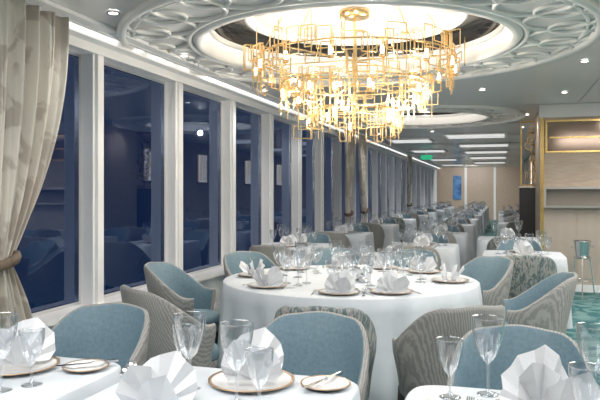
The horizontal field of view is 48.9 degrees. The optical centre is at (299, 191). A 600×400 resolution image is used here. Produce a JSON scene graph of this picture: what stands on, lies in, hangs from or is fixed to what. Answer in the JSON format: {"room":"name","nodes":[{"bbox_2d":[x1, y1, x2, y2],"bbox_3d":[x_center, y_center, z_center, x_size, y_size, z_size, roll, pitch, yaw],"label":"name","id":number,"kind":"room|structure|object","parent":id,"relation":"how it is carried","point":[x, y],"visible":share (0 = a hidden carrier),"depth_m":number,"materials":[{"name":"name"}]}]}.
{"room":"ship interior","nodes":[
{"label":"ship interior","id":0,"kind":"room"},
{"bbox_2d":[33,47,417,328],"bbox_3d":[1.591,0.081,15.975,0.320,2.599,36.500,0,0,17],"label":"wall","id":1,"kind":"structure","parent":0,"point":[212,278],"depth_m":6.79,"materials":[{"name":"white paint"}]},
{"bbox_2d":[31,50,436,316],"bbox_3d":[1.528,-0.100,15.739,0.175,1.960,35.812,0,0,17],"label":"window","id":2,"kind":"structure","parent":1,"relation":"in","point":[77,57],"depth_m":6.49,"materials":[{"name":"white paint"}]},
{"bbox_2d":[0,0,68,328],"bbox_3d":[-1.696,0.092,4.025,0.194,2.535,0.905,0,0,17],"label":"curtain","id":3,"kind":"object","parent":2,"relation":"hanging from","point":[34,43],"visible":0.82,"depth_m":4.03,"materials":[{"name":"beige fabric"}]},
{"bbox_2d":[104,62,165,297],"bbox_3d":[-1.521,-0.100,5.911,0.040,1.960,1.232,0,0,17],"label":"window frame","id":4,"kind":"structure","parent":2,"relation":"attached to","point":[163,84],"depth_m":6.47,"materials":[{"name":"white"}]},
{"bbox_2d":[183,88,221,274],"bbox_3d":[-1.123,-0.100,7.224,0.040,1.960,1.232,0,0,17],"label":"window","id":5,"kind":"structure","parent":2,"relation":"attached to","point":[219,102],"depth_m":7.79,"materials":[{"name":"glass"},{"name":"white painted wood"}]},
{"bbox_2d":[236,106,261,244],"bbox_3d":[-0.725,-0.100,8.537,0.040,1.960,1.232,0,0,17],"label":"window","id":6,"kind":"structure","parent":2,"relation":"attached to","point":[237,107],"depth_m":9.10,"materials":[{"name":"glass"},{"name":"white painted wood"}]},
{"bbox_2d":[274,118,291,234],"bbox_3d":[-0.327,-0.100,9.850,0.040,1.960,1.232,0,0,17],"label":"window","id":7,"kind":"structure","parent":2,"relation":"attached to","point":[275,119],"depth_m":10.42,"materials":[{"name":"glass"},{"name":"white painted wood"}]},
{"bbox_2d":[302,127,314,232],"bbox_3d":[0.070,-0.100,11.163,0.040,1.960,1.232,0,0,17],"label":"window frame","id":8,"kind":"structure","parent":2,"relation":"attached to","point":[302,127],"depth_m":11.72,"materials":[{"name":"white paint"}]},
{"bbox_2d":[324,134,333,230],"bbox_3d":[0.468,-0.100,12.476,0.040,1.960,1.232,0,0,17],"label":"window","id":9,"kind":"structure","parent":2,"relation":"attached to","point":[332,138],"depth_m":13.05,"materials":[{"name":"white paint"}]},
{"bbox_2d":[344,131,354,224],"bbox_3d":[1.004,0.092,12.894,0.194,2.535,0.650,0,0,21],"label":"curtain","id":10,"kind":"object","parent":2,"relation":"hanging from","point":[349,147],"visible":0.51,"depth_m":12.68,"materials":[{"name":"beige fabric"}]},
{"bbox_2d":[357,136,369,222],"bbox_3d":[1.331,0.092,14.076,0.193,2.535,0.697,0,0,22],"label":"curtain","id":11,"kind":"object","parent":2,"relation":"hanging from","point":[361,142],"visible":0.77,"depth_m":14.05,"materials":[{"name":"beige fabric"}]},
{"bbox_2d":[368,149,371,219],"bbox_3d":[1.662,-0.100,16.416,0.040,1.960,1.232,0,0,17],"label":"window","id":12,"kind":"structure","parent":2,"relation":"attached to","point":[368,149],"depth_m":16.98,"materials":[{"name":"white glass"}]},
{"bbox_2d":[378,152,380,217],"bbox_3d":[2.060,-0.100,17.729,0.040,1.960,1.232,0,0,17],"label":"window","id":13,"kind":"structure","parent":2,"relation":"attached to","point":[378,152],"depth_m":18.30,"materials":[{"name":"clear glass"}]},
{"bbox_2d":[407,155,412,212],"bbox_3d":[3.607,0.092,21.484,0.194,2.535,0.801,0,0,20],"label":"curtain","id":14,"kind":"object","parent":2,"relation":"hanging from","point":[409,158],"visible":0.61,"depth_m":21.21,"materials":[{"name":"beige fabric"}]},
{"bbox_2d":[26,0,441,170],"bbox_3d":[1.787,-1.149,15.916,0.330,0.138,36.500,0,0,17],"label":"window header","id":15,"kind":"object","parent":1,"relation":"attached to","point":[86,34],"depth_m":6.11,"materials":[{"name":"paint"}]},
{"bbox_2d":[49,0,599,167],"bbox_3d":[4.726,-1.520,15.025,6.870,0.600,36.500,0,0,17],"label":"ceiling","id":16,"kind":"structure","parent":0,"point":[544,84],"depth_m":7.71,"materials":[{"name":"white"}]},
{"bbox_2d":[243,7,464,144],"bbox_3d":[0.431,-0.946,5.463,1.800,1.089,1.733,0,0,-16],"label":"chandelier","id":17,"kind":"object","parent":16,"relation":"hanging from","point":[354,14],"visible":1,"depth_m":5.17,"materials":[{"name":"gold metal"}]},
{"bbox_2d":[116,0,599,85],"bbox_3d":[0.451,-1.338,5.454,3.800,0.325,3.800,0,0,17],"label":"ceiling medallion","id":18,"kind":"object","parent":16,"relation":"attached to","point":[490,33],"depth_m":5.62,"materials":[{"name":"paint"}]},
{"bbox_2d":[333,105,525,128],"bbox_3d":[2.060,-1.338,10.765,3.080,0.325,3.080,0,0,17],"label":"dome","id":19,"kind":"object","parent":16,"relation":"attached to","point":[454,116],"depth_m":11.20,"materials":[{"name":"paint"}]},
{"bbox_2d":[386,132,510,165],"bbox_3d":[5.391,-1.201,21.668,2.750,0.034,16.400,0,0,17],"label":"panels","id":20,"kind":"object","parent":16,"relation":"in","point":[499,134],"depth_m":16.81,"materials":[{"name":"plastic"}]},
{"bbox_2d":[315,78,599,163],"bbox_3d":[4.311,-1.218,12.725,6.330,0.003,31.856,0,0,17],"label":"trim","id":21,"kind":"structure","parent":16,"relation":"attached to","point":[599,78],"depth_m":14.46,"materials":[{"name":"grey"}]},
{"bbox_2d":[214,220,599,397],"bbox_3d":[4.726,1.430,15.025,7.070,0.100,36.700,0,0,17],"label":"floor","id":22,"kind":"structure","parent":0,"point":[585,311],"depth_m":6.93,"materials":[{"name":"teal carpet"}]},
{"bbox_2d":[0,357,120,399],"bbox_3d":[-1.131,1.000,2.143,0.924,0.760,0.899,0,0,17],"label":"dining table","id":23,"kind":"object","parent":22,"relation":"on","point":[58,383],"visible":0.59,"depth_m":2.16,"materials":[{"name":"fabric"}]},
{"bbox_2d":[0,312,18,392],"bbox_3d":[-0.933,0.501,2.059,0.102,0.236,0.102,0,0,-12],"label":"wine glass","id":24,"kind":"object","parent":23,"relation":"on","point":[8,389],"visible":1,"depth_m":2.06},
{"bbox_2d":[0,356,59,375],"bbox_3d":[-0.991,0.611,2.317,0.280,0.016,0.280,0,0,17],"label":"charger plate","id":25,"kind":"object","parent":23,"relation":"on","point":[5,370],"visible":0.66,"depth_m":2.30,"materials":[{"name":"white"}]},
{"bbox_2d":[0,317,55,365],"bbox_3d":[-0.985,0.526,2.301,0.201,0.148,0.200,0,0,0],"label":"folded napkin","id":26,"kind":"object","parent":25,"relation":"on","point":[31,339],"visible":0.94,"depth_m":2.35,"materials":[{"name":"white fabric"}]},
{"bbox_2d":[18,327,44,387],"bbox_3d":[-0.862,0.531,2.121,0.082,0.176,0.082,0,0,-26],"label":"water glass","id":27,"kind":"object","parent":23,"relation":"on","point":[39,383],"visible":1,"depth_m":2.12,"materials":[{"name":"glass"}]},
{"bbox_2d":[61,359,109,372],"bbox_3d":[-0.748,0.611,2.306,0.160,0.016,0.160,0,0,17],"label":"plate","id":28,"kind":"object","parent":23,"relation":"on","point":[87,368],"visible":0.89,"depth_m":2.31,"materials":[{"name":"white"}]},
{"bbox_2d":[55,359,117,366],"bbox_3d":[-0.744,0.598,2.308,0.210,0.008,0.018,0,0,-22],"label":"butter knife","id":29,"kind":"object","parent":28,"relation":"on","point":[109,360],"visible":1,"depth_m":2.31,"materials":[{"name":"silver metal"}]},
{"bbox_2d":[51,302,149,367],"bbox_3d":[-0.949,0.958,2.938,0.523,0.847,0.566,0,0,17],"label":"dining chair","id":30,"kind":"object","parent":22,"relation":"on","point":[116,330],"visible":0.44,"depth_m":3.14,"materials":[{"name":"blue fabric"}]},
{"bbox_2d":[120,285,219,367],"bbox_3d":[-0.771,0.958,3.913,0.566,0.847,0.523,0,0,-36],"label":"dining chair","id":31,"kind":"object","parent":22,"relation":"on","point":[161,312],"visible":0.64,"depth_m":3.69,"materials":[{"name":"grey fabric"}]},
{"bbox_2d":[144,262,219,345],"bbox_3d":[-0.888,0.958,4.989,0.566,0.847,0.523,0,0,12],"label":"dining chair","id":32,"kind":"object","parent":22,"relation":"on","point":[165,280],"visible":0.52,"depth_m":5.12,"materials":[{"name":"blue fabric"}]},
{"bbox_2d":[84,366,359,399],"bbox_3d":[-0.265,1.000,1.918,0.871,0.760,0.862,0,0,17],"label":"dining table","id":33,"kind":"object","parent":22,"relation":"on","point":[294,391],"visible":0.42,"depth_m":2.03,"materials":[{"name":"fabric"}]},
{"bbox_2d":[115,351,196,399],"bbox_3d":[-0.412,0.544,1.887,0.197,0.145,0.196,0,0,5],"label":"folded napkin","id":34,"kind":"object","parent":33,"relation":"on","point":[167,376],"visible":1,"depth_m":1.88,"materials":[{"name":"white fabric"}]},
{"bbox_2d":[174,311,205,389],"bbox_3d":[-0.347,0.501,2.080,0.102,0.236,0.102,0,0,-5],"label":"wine glass","id":35,"kind":"object","parent":33,"relation":"on","point":[198,387],"visible":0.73,"depth_m":2.07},
{"bbox_2d":[219,319,253,399],"bbox_3d":[-0.186,0.501,1.937,0.102,0.236,0.102,0,0,-9],"label":"wine glass","id":36,"kind":"object","parent":33,"relation":"on","point":[220,324],"visible":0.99,"depth_m":1.93,"materials":[{"name":"glass"}]},
{"bbox_2d":[208,370,294,392],"bbox_3d":[-0.157,0.611,2.137,0.280,0.016,0.280,0,0,17],"label":"charger plate","id":37,"kind":"object","parent":33,"relation":"on","point":[217,380],"visible":0.72,"depth_m":2.11,"materials":[{"name":"white porcelain"},{"name":"gold rim"}]},
{"bbox_2d":[221,327,283,381],"bbox_3d":[-0.150,0.526,2.122,0.201,0.148,0.200,0,0,-3],"label":"folded napkin","id":38,"kind":"object","parent":37,"relation":"on","point":[259,361],"visible":0.94,"depth_m":2.09,"materials":[{"name":"white fabric"}]},
{"bbox_2d":[245,346,273,388],"bbox_3d":[-0.115,0.531,1.863,0.082,0.176,0.082,0,0,-24],"label":"water glass","id":39,"kind":"object","parent":33,"relation":"on","point":[272,350],"visible":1,"depth_m":1.85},
{"bbox_2d":[300,375,350,390],"bbox_3d":[0.082,0.611,2.096,0.160,0.016,0.160,0,0,17],"label":"plate","id":40,"kind":"object","parent":33,"relation":"on","point":[336,383],"visible":0.88,"depth_m":2.11,"materials":[{"name":"white"}]},
{"bbox_2d":[302,371,342,388],"bbox_3d":[0.075,0.598,2.103,0.018,0.008,0.210,0,0,37],"label":"butter knife","id":41,"kind":"object","parent":40,"relation":"on","point":[336,374],"visible":1,"depth_m":2.10,"materials":[{"name":"silver metal"}]},
{"bbox_2d":[223,251,275,277],"bbox_3d":[-0.398,0.958,5.786,0.523,0.847,0.566,0,0,-35],"label":"dining chair","id":42,"kind":"object","parent":22,"relation":"on","point":[231,261],"visible":0.2,"depth_m":5.98,"materials":[{"name":"blue fabric"}]},
{"bbox_2d":[249,245,293,266],"bbox_3d":[-0.273,0.958,6.972,0.523,0.847,0.566,0,0,16],"label":"dining chair","id":43,"kind":"object","parent":22,"relation":"on","point":[267,250],"visible":0.14,"depth_m":6.71,"materials":[{"name":"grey fabric"}]},
{"bbox_2d":[263,242,331,265],"bbox_3d":[-0.068,1.000,7.701,0.862,0.760,0.871,0,0,17],"label":"dining table","id":44,"kind":"object","parent":22,"relation":"on","point":[300,251],"visible":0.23,"depth_m":7.30,"materials":[{"name":"fabric"}]},
{"bbox_2d":[276,234,304,247],"bbox_3d":[-0.135,0.551,7.491,0.331,0.136,0.260,0,0,17],"label":"place setting","id":45,"kind":"object","parent":44,"relation":"on","point":[289,241],"visible":0.87,"depth_m":7.47,"materials":[{"name":"white"}]},
{"bbox_2d":[293,233,313,244],"bbox_3d":[-0.004,0.551,7.911,0.331,0.136,0.260,0,0,17],"label":"place setting","id":46,"kind":"object","parent":44,"relation":"on","point":[301,238],"visible":0.64,"depth_m":7.88,"materials":[{"name":"white"}]},
{"bbox_2d":[265,311,368,399],"bbox_3d":[0.021,0.958,2.707,0.523,0.847,0.566,0,0,17],"label":"dining chair","id":47,"kind":"object","parent":22,"relation":"on","point":[313,343],"visible":0.64,"depth_m":2.91,"materials":[{"name":"blue fabric"}]},
{"bbox_2d":[305,233,330,243],"bbox_3d":[0.132,0.958,8.431,0.523,0.847,0.566,0,0,15],"label":"dining chair","id":48,"kind":"object","parent":22,"relation":"on","point":[321,238],"visible":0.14,"depth_m":8.65,"materials":[{"name":"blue fabric"}]},
{"bbox_2d":[274,306,376,399],"bbox_3d":[0.128,0.958,3.372,0.523,0.847,0.566,0,0,10],"label":"dining chair","id":49,"kind":"object","parent":22,"relation":"on","point":[361,316],"visible":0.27,"depth_m":3.17,"materials":[{"name":"grey fabric"}]},
{"bbox_2d":[316,231,351,248],"bbox_3d":[0.453,0.958,9.260,0.523,0.847,0.566,0,0,17],"label":"dining chair","id":50,"kind":"object","parent":22,"relation":"on","point":[335,237],"visible":0.2,"depth_m":9.00,"materials":[{"name":"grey fabric"}]},
{"bbox_2d":[308,247,362,265],"bbox_3d":[0.338,0.958,6.151,0.523,0.847,0.566,0,0,-1],"label":"dining chair","id":51,"kind":"object","parent":22,"relation":"on","point":[326,256],"visible":0.16,"depth_m":6.35,"materials":[{"name":"blue fabric"}]},
{"bbox_2d":[218,265,482,399],"bbox_3d":[0.359,1.000,4.724,1.886,0.760,1.908,0,0,11],"label":"round dining table","id":52,"kind":"object","parent":22,"relation":"on","point":[390,315],"visible":0.44,"depth_m":4.03,"materials":[{"name":"fabric"}]},
{"bbox_2d":[238,258,267,278],"bbox_3d":[-0.330,0.551,4.870,0.260,0.136,0.331,0,0,12],"label":"place setting","id":53,"kind":"object","parent":52,"relation":"on","point":[246,272],"visible":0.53,"depth_m":4.85,"materials":[{"name":"white"}]},
{"bbox_2d":[243,266,294,290],"bbox_3d":[-0.215,0.551,4.313,0.260,0.136,0.331,0,0,-36],"label":"place setting","id":54,"kind":"object","parent":52,"relation":"on","point":[274,278],"visible":1,"depth_m":4.30,"materials":[{"name":"white"}]},
{"bbox_2d":[278,253,317,271],"bbox_3d":[-0.048,0.551,5.293,0.331,0.136,0.260,0,0,-35],"label":"place setting","id":55,"kind":"object","parent":52,"relation":"on","point":[297,264],"visible":0.9,"depth_m":5.29,"materials":[{"name":"white"}]},
{"bbox_2d":[322,252,354,268],"bbox_3d":[0.347,0.551,5.420,0.331,0.136,0.260,0,0,-1],"label":"place setting","id":56,"kind":"object","parent":52,"relation":"on","point":[342,259],"visible":0.78,"depth_m":5.38,"materials":[{"name":"white"}]},
{"bbox_2d":[311,270,366,295],"bbox_3d":[0.237,0.551,4.030,0.331,0.136,0.260,0,0,10],"label":"place setting","id":57,"kind":"object","parent":52,"relation":"on","point":[342,282],"visible":1,"depth_m":4.00,"materials":[{"name":"white"}]},
{"bbox_2d":[354,265,370,281],"bbox_3d":[0.434,0.564,4.571,0.120,0.110,0.120,0,0,17],"label":"bowl","id":58,"kind":"object","parent":52,"relation":"on","point":[362,278],"visible":0.98,"depth_m":4.54,"materials":[{"name":"clear glass"}]},
{"bbox_2d":[369,252,403,270],"bbox_3d":[0.667,0.551,5.346,0.331,0.136,0.260,0,0,26],"label":"place setting","id":59,"kind":"object","parent":52,"relation":"on","point":[386,265],"visible":0.87,"depth_m":5.33,"materials":[{"name":"white"}]},
{"bbox_2d":[360,270,421,296],"bbox_3d":[0.555,0.551,4.050,0.331,0.136,0.260,0,0,-17],"label":"place setting","id":60,"kind":"object","parent":52,"relation":"on","point":[389,283],"visible":0.98,"depth_m":4.01,"materials":[{"name":"white"}]},
{"bbox_2d":[399,255,447,275],"bbox_3d":[0.952,0.551,5.083,0.260,0.136,0.331,0,0,-31],"label":"place setting","id":61,"kind":"object","parent":52,"relation":"on","point":[430,264],"visible":0.98,"depth_m":5.08,"materials":[{"name":"white"}]},
{"bbox_2d":[431,261,468,284],"bbox_3d":[1.036,0.551,4.561,0.260,0.136,0.331,0,0,13],"label":"place setting","id":62,"kind":"object","parent":52,"relation":"on","point":[454,278],"visible":1,"depth_m":4.54,"materials":[{"name":"white"}]},
{"bbox_2d":[331,231,374,264],"bbox_3d":[0.674,1.000,9.985,0.871,0.760,0.862,0,0,17],"label":"dining table","id":63,"kind":"object","parent":22,"relation":"on","point":[365,238],"visible":0.21,"depth_m":9.55,"materials":[{"name":"fabric"}]},
{"bbox_2d":[335,224,352,233],"bbox_3d":[0.609,0.551,9.773,0.331,0.136,0.260,0,0,17],"label":"place setting","id":64,"kind":"object","parent":63,"relation":"on","point":[343,229],"visible":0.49,"depth_m":9.75,"materials":[{"name":"white"}]},
{"bbox_2d":[353,224,369,231],"bbox_3d":[0.876,0.958,10.713,0.523,0.847,0.566,0,0,16],"label":"dining chair","id":65,"kind":"object","parent":22,"relation":"on","point":[358,228],"visible":0.07,"depth_m":10.92,"materials":[{"name":"blue fabric"}]},
{"bbox_2d":[359,223,384,252],"bbox_3d":[1.247,0.958,11.841,0.523,0.847,0.566,0,0,16],"label":"dining chair","id":66,"kind":"object","parent":22,"relation":"on","point":[378,233],"visible":0.46,"depth_m":11.63,"materials":[{"name":"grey fabric"}]},
{"bbox_2d":[375,224,399,253],"bbox_3d":[1.459,1.000,12.567,0.862,0.760,0.871,0,0,17],"label":"dining table","id":67,"kind":"object","parent":22,"relation":"on","point":[391,231],"visible":0.28,"depth_m":12.12,"materials":[{"name":"fabric"}]},
{"bbox_2d":[382,218,396,223],"bbox_3d":[1.691,0.958,13.287,0.523,0.847,0.566,0,0,18],"label":"dining chair","id":68,"kind":"object","parent":22,"relation":"on","point":[385,220],"visible":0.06,"depth_m":13.49,"materials":[{"name":"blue fabric"}]},
{"bbox_2d":[384,217,405,241],"bbox_3d":[2.041,0.958,14.421,0.523,0.847,0.566,0,0,15],"label":"dining chair","id":69,"kind":"object","parent":22,"relation":"on","point":[400,221],"visible":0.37,"depth_m":14.22,"materials":[{"name":"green fabric"}]},
{"bbox_2d":[403,218,416,242],"bbox_3d":[2.242,1.000,15.151,0.862,0.760,0.871,0,0,17],"label":"dining table","id":70,"kind":"object","parent":22,"relation":"on","point":[410,223],"visible":0.23,"depth_m":14.69,"materials":[{"name":"fabric"}]},
{"bbox_2d":[402,213,419,231],"bbox_3d":[2.817,0.958,17.007,0.523,0.847,0.566,0,0,16],"label":"dining chair","id":71,"kind":"object","parent":22,"relation":"on","point":[415,216],"visible":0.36,"depth_m":16.80,"materials":[{"name":"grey fabric"}]},
{"bbox_2d":[391,249,437,268],"bbox_3d":[0.985,0.958,5.988,0.523,0.847,0.566,0,0,26],"label":"dining chair","id":72,"kind":"object","parent":22,"relation":"on","point":[422,253],"visible":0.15,"depth_m":6.21,"materials":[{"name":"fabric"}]},
{"bbox_2d":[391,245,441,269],"bbox_3d":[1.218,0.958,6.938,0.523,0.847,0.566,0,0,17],"label":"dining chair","id":73,"kind":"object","parent":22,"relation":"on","point":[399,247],"visible":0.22,"depth_m":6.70,"materials":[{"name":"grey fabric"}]},
{"bbox_2d":[386,242,459,272],"bbox_3d":[1.434,1.000,7.665,0.871,0.760,0.862,0,0,17],"label":"dining table","id":74,"kind":"object","parent":22,"relation":"on","point":[449,254],"visible":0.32,"depth_m":7.24,"materials":[{"name":"fabric"}]},
{"bbox_2d":[413,235,436,247],"bbox_3d":[1.369,0.551,7.453,0.331,0.136,0.260,0,0,17],"label":"napkin","id":75,"kind":"object","parent":74,"relation":"on","point":[423,240],"visible":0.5,"depth_m":7.43,"materials":[{"name":"white"}]},
{"bbox_2d":[418,215,429,231],"bbox_3d":[3.023,1.000,17.734,0.871,0.760,0.862,0,0,17],"label":"dining table","id":76,"kind":"object","parent":22,"relation":"on","point":[425,224],"visible":0.21,"depth_m":17.28,"materials":[{"name":"fabric"}]},
{"bbox_2d":[410,233,449,242],"bbox_3d":[1.644,0.958,8.390,0.523,0.847,0.566,0,0,16],"label":"dining chair","id":77,"kind":"object","parent":22,"relation":"on","point":[437,238],"visible":0.13,"depth_m":8.57,"materials":[{"name":"blue fabric"}]},
{"bbox_2d":[428,212,437,229],"bbox_3d":[3.808,1.000,20.319,0.862,0.760,0.871,0,0,17],"label":"dining table","id":78,"kind":"object","parent":22,"relation":"on","point":[431,214],"visible":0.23,"depth_m":19.87,"materials":[{"name":"fabric"}]},
{"bbox_2d":[423,232,456,243],"bbox_3d":[1.913,0.958,9.183,0.523,0.847,0.566,0,0,16],"label":"dining chair","id":79,"kind":"object","parent":22,"relation":"on","point":[452,240],"visible":0.13,"depth_m":8.94,"materials":[{"name":"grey fabric"}]},
{"bbox_2d":[436,210,444,222],"bbox_3d":[4.589,1.000,22.905,0.871,0.760,0.862,0,0,17],"label":"dining table","id":80,"kind":"object","parent":22,"relation":"on","point":[440,219],"visible":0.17,"depth_m":22.45,"materials":[{"name":"fabric"}]},
{"bbox_2d":[413,232,469,268],"bbox_3d":[2.117,1.000,9.912,0.862,0.760,0.871,0,0,17],"label":"dining table","id":81,"kind":"object","parent":22,"relation":"on","point":[462,239],"visible":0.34,"depth_m":9.46,"materials":[{"name":"fabric"}]},
{"bbox_2d":[429,224,459,231],"bbox_3d":[2.328,0.958,10.639,0.523,0.847,0.566,0,0,16],"label":"dining chair","id":82,"kind":"object","parent":22,"relation":"on","point":[452,228],"visible":0.08,"depth_m":10.81,"materials":[{"name":"blue fabric"}]},
{"bbox_2d":[392,305,505,399],"bbox_3d":[0.761,0.958,3.374,0.523,0.847,0.566,0,0,-17],"label":"dining chair","id":83,"kind":"object","parent":22,"relation":"on","point":[417,362],"visible":0.5,"depth_m":3.16,"materials":[{"name":"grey fabric"}]},
{"bbox_2d":[437,223,464,231],"bbox_3d":[2.673,0.958,11.774,0.523,0.847,0.566,0,0,17],"label":"dining chair","id":84,"kind":"object","parent":22,"relation":"on","point":[458,225],"visible":0.12,"depth_m":11.52,"materials":[{"name":"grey fabric"}]},
{"bbox_2d":[431,224,476,260],"bbox_3d":[2.900,1.000,12.496,0.862,0.760,0.871,0,0,17],"label":"dining table","id":85,"kind":"object","parent":22,"relation":"on","point":[469,228],"visible":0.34,"depth_m":12.04,"materials":[{"name":"fabric"}]},
{"bbox_2d":[443,218,479,247],"bbox_3d":[3.682,1.000,15.079,0.871,0.760,0.862,0,0,17],"label":"dining table","id":86,"kind":"object","parent":22,"relation":"on","point":[475,222],"visible":0.2,"depth_m":14.63,"materials":[{"name":"fabric"}]},
{"bbox_2d":[451,215,482,235],"bbox_3d":[4.465,1.000,17.666,0.871,0.760,0.862,0,0,17],"label":"dining table","id":87,"kind":"object","parent":22,"relation":"on","point":[479,217],"visible":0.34,"depth_m":17.21,"materials":[{"name":"fabric"}]},
{"bbox_2d":[458,212,485,233],"bbox_3d":[5.248,1.000,20.250,0.871,0.760,0.862,0,0,17],"label":"dining table","id":88,"kind":"object","parent":22,"relation":"on","point":[479,213],"visible":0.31,"depth_m":19.79,"materials":[{"name":"fabric"}]},
{"bbox_2d":[458,256,513,305],"bbox_3d":[1.449,0.958,5.388,0.566,0.847,0.523,0,0,-31],"label":"dining chair","id":89,"kind":"object","parent":22,"relation":"on","point":[493,273],"visible":0.43,"depth_m":5.50,"materials":[{"name":"blue fabric"}]},
{"bbox_2d":[405,385,598,399],"bbox_3d":[0.621,1.000,1.670,0.871,0.760,0.862,0,0,17],"label":"dining table","id":90,"kind":"object","parent":22,"relation":"on","point":[417,393],"visible":0.51,"depth_m":2.04,"materials":[{"name":"fabric"}]},
{"bbox_2d":[436,336,463,399],"bbox_3d":[0.453,0.531,1.994,0.082,0.176,0.082,0,0,3],"label":"water glass","id":91,"kind":"object","parent":90,"relation":"on","point":[442,396],"visible":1,"depth_m":1.99,"materials":[{"name":"glass"}]},
{"bbox_2d":[471,314,504,397],"bbox_3d":[0.576,0.501,2.020,0.102,0.236,0.102,0,0,-43],"label":"wine glass","id":92,"kind":"object","parent":90,"relation":"on","point":[479,393],"visible":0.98,"depth_m":2.01,"materials":[{"name":"glass"}]},
{"bbox_2d":[568,361,599,399],"bbox_3d":[0.690,0.518,1.588,0.086,0.201,0.086,0,0,-23],"label":"wine glass","id":93,"kind":"object","parent":90,"relation":"on","point":[569,366],"visible":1,"depth_m":1.59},
{"bbox_3d":[0.665,0.611,1.815,0.280,0.016,0.280,0,0,17],"label":"charger plate","id":94,"kind":"object","parent":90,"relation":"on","visible":0},
{"bbox_2d":[499,345,599,399],"bbox_3d":[0.673,0.518,1.799,0.221,0.163,0.219,0,0,-6],"label":"folded napkin","id":95,"kind":"object","parent":94,"relation":"on","point":[539,373],"visible":0.99,"depth_m":1.78,"materials":[{"name":"white fabric"}]},
{"bbox_2d":[497,222,508,235],"bbox_3d":[4.337,1.000,13.107,0.871,0.760,0.862,0,0,17],"label":"dining table","id":96,"kind":"object","parent":22,"relation":"on","point":[501,225],"visible":0.16,"depth_m":12.86,"materials":[{"name":"fabric"}]},
{"bbox_2d":[486,237,523,249],"bbox_3d":[2.550,0.958,8.071,0.523,0.847,0.566,0,0,17],"label":"dining chair","id":97,"kind":"object","parent":22,"relation":"on","point":[491,245],"visible":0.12,"depth_m":7.90,"materials":[{"name":"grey fabric"}]},
{"bbox_2d":[476,236,539,257],"bbox_3d":[2.778,1.000,8.822,0.871,0.760,0.862,0,0,17],"label":"dining table","id":98,"kind":"object","parent":22,"relation":"on","point":[482,241],"visible":0.2,"depth_m":8.58,"materials":[{"name":"fabric"}]},
{"bbox_2d":[502,229,514,237],"bbox_3d":[2.713,0.551,8.613,0.331,0.136,0.260,0,0,17],"label":"napkin","id":99,"kind":"object","parent":98,"relation":"on","point":[506,233],"visible":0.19,"depth_m":8.59,"materials":[{"name":"white"}]},
{"bbox_2d":[505,221,518,236],"bbox_3d":[4.120,0.958,12.381,0.523,0.847,0.566,0,0,17],"label":"dining chair","id":100,"kind":"object","parent":22,"relation":"on","point":[510,224],"visible":0.12,"depth_m":12.17,"materials":[{"name":"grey fabric"}]},
{"bbox_2d":[496,239,542,250],"bbox_3d":[2.435,0.958,7.315,0.523,0.847,0.566,0,0,16],"label":"dining chair","id":101,"kind":"object","parent":22,"relation":"on","point":[507,245],"visible":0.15,"depth_m":7.53,"materials":[{"name":"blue fabric"}]},
{"bbox_2d":[447,324,593,389],"bbox_3d":[0.802,0.958,2.407,0.523,0.847,0.566,0,0,17],"label":"dining chair","id":102,"kind":"object","parent":22,"relation":"on","point":[472,371],"visible":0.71,"depth_m":2.62,"materials":[{"name":"blue fabric"}]},
{"bbox_2d":[518,121,534,236],"bbox_3d":[4.054,0.081,11.310,0.600,2.598,0.440,0,0,17],"label":"display cabinet","id":103,"kind":"object","parent":22,"relation":"on","point":[526,192],"visible":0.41,"depth_m":11.18,"materials":[{"name":"dark wood"},{"name":"brass"}]},
{"bbox_2d":[483,250,572,328],"bbox_3d":[2.226,1.000,6.589,0.871,0.760,0.862,0,0,17],"label":"dining table","id":104,"kind":"object","parent":22,"relation":"on","point":[559,258],"visible":0.18,"depth_m":6.34,"materials":[{"name":"fabric"}]},
{"bbox_2d":[506,239,539,252],"bbox_3d":[2.291,0.551,6.798,0.331,0.136,0.260,0,0,17],"label":"place setting","id":105,"kind":"object","parent":104,"relation":"on","point":[516,243],"visible":0.27,"depth_m":6.77,"materials":[{"name":"white"}]},
{"bbox_2d":[507,242,540,255],"bbox_3d":[2.161,0.551,6.377,0.331,0.136,0.260,0,0,17],"label":"place setting","id":106,"kind":"object","parent":104,"relation":"on","point":[525,248],"visible":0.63,"depth_m":6.35,"materials":[{"name":"white"}]},
{"bbox_2d":[504,255,556,298],"bbox_3d":[2.007,0.958,5.863,0.523,0.847,0.566,0,0,17],"label":"dining chair","id":107,"kind":"object","parent":22,"relation":"on","point":[528,270],"visible":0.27,"depth_m":5.62,"materials":[{"name":"green fabric"}]},
{"bbox_2d":[501,272,577,334],"bbox_3d":[1.561,0.958,4.441,0.566,0.847,0.523,0,0,13],"label":"dining chair","id":108,"kind":"object","parent":22,"relation":"on","point":[547,304],"visible":0.48,"depth_m":4.22,"materials":[{"name":"blue fabric"}]},
{"bbox_2d":[571,240,594,298],"bbox_3d":[3.724,1.011,8.680,0.316,0.742,0.328,0,0,17],"label":"stand","id":109,"kind":"object","parent":22,"relation":"on","point":[582,247],"visible":0.85,"depth_m":8.62,"materials":[{"name":"silver metal"}]},
{"bbox_2d":[437,167,519,219],"bbox_3d":[10.027,-0.220,32.520,6.870,3.200,0.140,0,0,17],"label":"wall","id":110,"kind":"structure","parent":0,"point":[497,188],"depth_m":32.77,"materials":[{"name":"beige wood"}]},
{"bbox_2d":[453,176,460,199],"bbox_3d":[7.890,-0.220,33.105,0.400,1.200,0.040,0,0,17],"label":"wall art","id":111,"kind":"object","parent":110,"relation":"attached to","point":[456,179],"visible":1,"depth_m":33.09},
{"bbox_2d":[522,149,534,184],"bbox_3d":[7.555,0.081,21.535,0.130,2.598,22.400,0,0,17],"label":"wall","id":112,"kind":"structure","parent":0,"point":[526,165],"depth_m":23.82,"materials":[{"name":"beige wood"}]},
{"bbox_2d":[535,103,599,292],"bbox_3d":[5.068,0.081,9.603,3.070,2.599,1.880,0,0,17],"label":"wall partition","id":113,"kind":"structure","parent":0,"point":[567,136],"depth_m":9.16,"materials":[{"name":"beige veneer"},{"name":"bronze mirror"},{"name":"polished brass"}]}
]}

